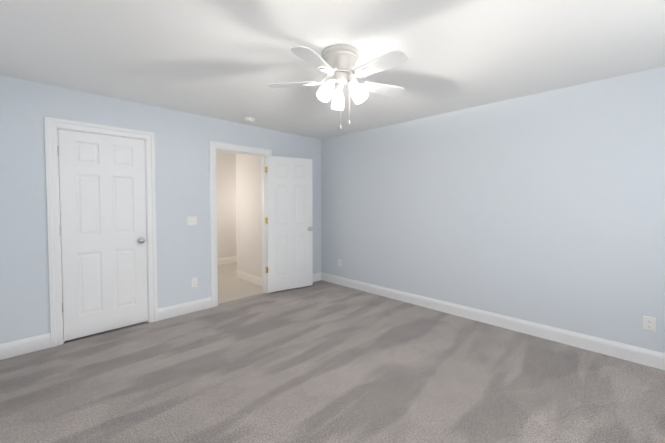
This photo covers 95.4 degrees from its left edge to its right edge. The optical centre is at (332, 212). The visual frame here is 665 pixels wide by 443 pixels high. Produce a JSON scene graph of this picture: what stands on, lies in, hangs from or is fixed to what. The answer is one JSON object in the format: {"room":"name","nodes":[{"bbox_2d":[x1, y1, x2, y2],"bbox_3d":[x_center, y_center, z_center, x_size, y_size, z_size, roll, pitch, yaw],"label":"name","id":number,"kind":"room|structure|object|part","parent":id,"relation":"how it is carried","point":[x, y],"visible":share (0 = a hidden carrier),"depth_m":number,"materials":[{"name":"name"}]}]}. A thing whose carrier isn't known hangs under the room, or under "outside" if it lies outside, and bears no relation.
{"room":"empty bedroom","nodes":[
{"label":"empty bedroom","id":0,"kind":"room"},
{"bbox_2d":[0,75,320,343],"bbox_3d":[-1.620,0.009,3.915,0.120,2.440,4.170,2,3,45],"label":"wall","id":1,"kind":"structure","parent":0,"point":[182,181],"depth_m":3.19,"materials":[{"name":"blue paint"}]},
{"bbox_2d":[0,333,50,359],"bbox_3d":[-2.786,1.201,2.680,0.014,0.134,0.421,2,3,45],"label":"baseboard","id":2,"kind":"structure","parent":1,"relation":"attached to","point":[40,342],"depth_m":2.71,"materials":[{"name":"white wood"}]},
{"bbox_2d":[44,117,157,346],"bbox_3d":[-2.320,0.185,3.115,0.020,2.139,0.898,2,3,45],"label":"trim","id":3,"kind":"structure","parent":1,"relation":"attached to","point":[51,125],"depth_m":2.86,"materials":[{"name":"white wood"}]},
{"bbox_2d":[57,129,147,340],"bbox_3d":[-2.318,0.221,3.109,0.105,2.023,0.722,2,3,45],"label":"closet door","id":4,"kind":"structure","parent":1,"relation":"in","point":[102,186],"depth_m":3.09,"materials":[{"name":"white paint"}]},
{"bbox_3d":[-2.095,0.310,3.311,0.070,0.066,0.066,2,3,45],"label":"knob","id":5,"kind":"part","parent":4,"relation":"part of","materials":[{"name":"silver metal"}]},
{"bbox_2d":[187,216,196,225],"bbox_3d":[-1.724,0.107,3.715,0.019,0.116,0.116,2,3,45],"label":"light switch","id":6,"kind":"object","parent":1,"relation":"attached to","point":[191,220],"visible":1,"depth_m":3.71,"materials":[{"name":"white plastic"}]},
{"bbox_2d":[191,277,196,287],"bbox_3d":[-1.716,0.872,3.755,0.008,0.116,0.072,2,3,45],"label":"outlet","id":7,"kind":"object","parent":1,"relation":"attached to","point":[193,282],"visible":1,"depth_m":3.75,"materials":[{"name":"white plastic"}]},
{"bbox_2d":[209,141,271,306],"bbox_3d":[-1.235,0.151,4.209,0.020,2.139,0.939,2,3,45],"label":"door frame","id":8,"kind":"structure","parent":1,"relation":"attached to","point":[213,146],"depth_m":3.91,"materials":[{"name":"white wood"}]},
{"bbox_2d":[216,149,267,292],"bbox_3d":[-1.289,0.186,4.264,0.133,2.066,0.793,2,3,45],"label":"trim","id":9,"kind":"structure","parent":1,"relation":"attached to","point":[264,224],"depth_m":4.51,"materials":[{"name":"white wood"}]},
{"bbox_2d":[266,155,312,292],"bbox_3d":[-0.643,0.173,4.665,0.770,2.023,0.175,-1,2,-33],"label":"entry door","id":10,"kind":"structure","parent":1,"relation":"in","point":[289,220],"depth_m":4.63,"materials":[{"name":"white paint"}]},
{"bbox_2d":[275,273,319,291],"bbox_3d":[-0.559,1.131,4.927,0.014,0.134,0.989,2,3,45],"label":"baseboard","id":11,"kind":"structure","parent":1,"relation":"attached to","point":[316,277],"depth_m":5.20,"materials":[{"name":"white wood"}]},
{"bbox_2d":[158,297,211,320],"bbox_3d":[-1.787,1.170,3.688,0.014,0.134,0.623,2,3,45],"label":"baseboard","id":12,"kind":"structure","parent":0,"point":[181,309],"depth_m":3.67,"materials":[{"name":"white wood"}]},
{"bbox_2d":[216,153,236,258],"bbox_3d":[-2.362,-0.081,6.817,0.120,2.440,3.390,2,3,45],"label":"wall","id":13,"kind":"structure","parent":0,"point":[226,204],"depth_m":6.73,"materials":[{"name":"white paint"}]},
{"bbox_2d":[217,256,236,264],"bbox_3d":[-2.315,1.073,6.806,0.014,0.134,3.150,2,3,45],"label":"baseboard","id":14,"kind":"structure","parent":13,"relation":"attached to","point":[225,260],"depth_m":6.74,"materials":[{"name":"white wood"}]},
{"bbox_2d":[217,262,263,303],"bbox_3d":[-1.471,1.216,5.973,2.630,0.100,3.390,2,3,45],"label":"floor","id":15,"kind":"structure","parent":0,"point":[231,286],"depth_m":4.88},
{"bbox_2d":[236,153,261,277],"bbox_3d":[-0.562,-0.051,5.857,1.110,2.440,2.220,2,3,45],"label":"wall block","id":16,"kind":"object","parent":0,"point":[249,210],"visible":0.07,"depth_m":5.14,"materials":[{"name":"white paint"}]},
{"bbox_2d":[236,270,261,285],"bbox_3d":[-1.346,1.126,5.098,1.080,0.134,0.014,2,3,45],"label":"baseboard","id":17,"kind":"structure","parent":16,"relation":"attached to","point":[256,280],"depth_m":5.14,"materials":[{"name":"white wood"}]},
{"bbox_2d":[0,280,664,442],"bbox_3d":[0.152,1.333,2.200,4.990,0.100,4.170,2,3,45],"label":"floor carpet","id":18,"kind":"object","parent":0,"point":[321,361],"visible":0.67,"depth_m":2.27,"materials":[{"name":"grey carpet"}]},
{"bbox_2d":[0,0,664,154],"bbox_3d":[-0.377,-1.247,3.454,7.620,0.100,5.320,2,3,45],"label":"ceiling","id":19,"kind":"structure","parent":0,"point":[229,60],"depth_m":2.15,"materials":[{"name":"white paint"}]},
{"bbox_2d":[244,117,254,122],"bbox_3d":[-1.073,-1.189,3.913,0.140,0.044,0.140,2,3,45],"label":"smoke detector","id":20,"kind":"object","parent":19,"relation":"attached to","point":[249,119],"visible":1,"depth_m":3.87,"materials":[{"name":"white plastic"}]},
{"bbox_2d":[268,44,407,128],"bbox_3d":[0.084,-0.883,2.191,1.032,0.548,1.068,2,3,45],"label":"ceiling fan","id":21,"kind":"object","parent":19,"relation":"hanging from","point":[337,62],"visible":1,"depth_m":2.13,"materials":[{"name":"white metal"}]},
{"bbox_2d":[321,66,664,352],"bbox_3d":[1.556,0.019,3.619,4.810,2.440,0.120,2,3,45],"label":"wall","id":22,"kind":"structure","parent":0,"point":[547,208],"depth_m":3.12,"materials":[{"name":"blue paint"}]},
{"bbox_2d":[320,272,664,369],"bbox_3d":[1.509,1.172,3.608,4.810,0.134,0.014,2,3,45],"label":"baseboard","id":23,"kind":"structure","parent":22,"relation":"attached to","point":[646,357],"depth_m":3.13,"materials":[{"name":"white wood"}]},
{"bbox_2d":[643,316,655,331],"bbox_3d":[2.621,0.924,2.501,0.072,0.116,0.008,2,3,45],"label":"outlet","id":24,"kind":"object","parent":22,"relation":"attached to","point":[649,323],"visible":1,"depth_m":2.50,"materials":[{"name":"white plastic"}]}
]}

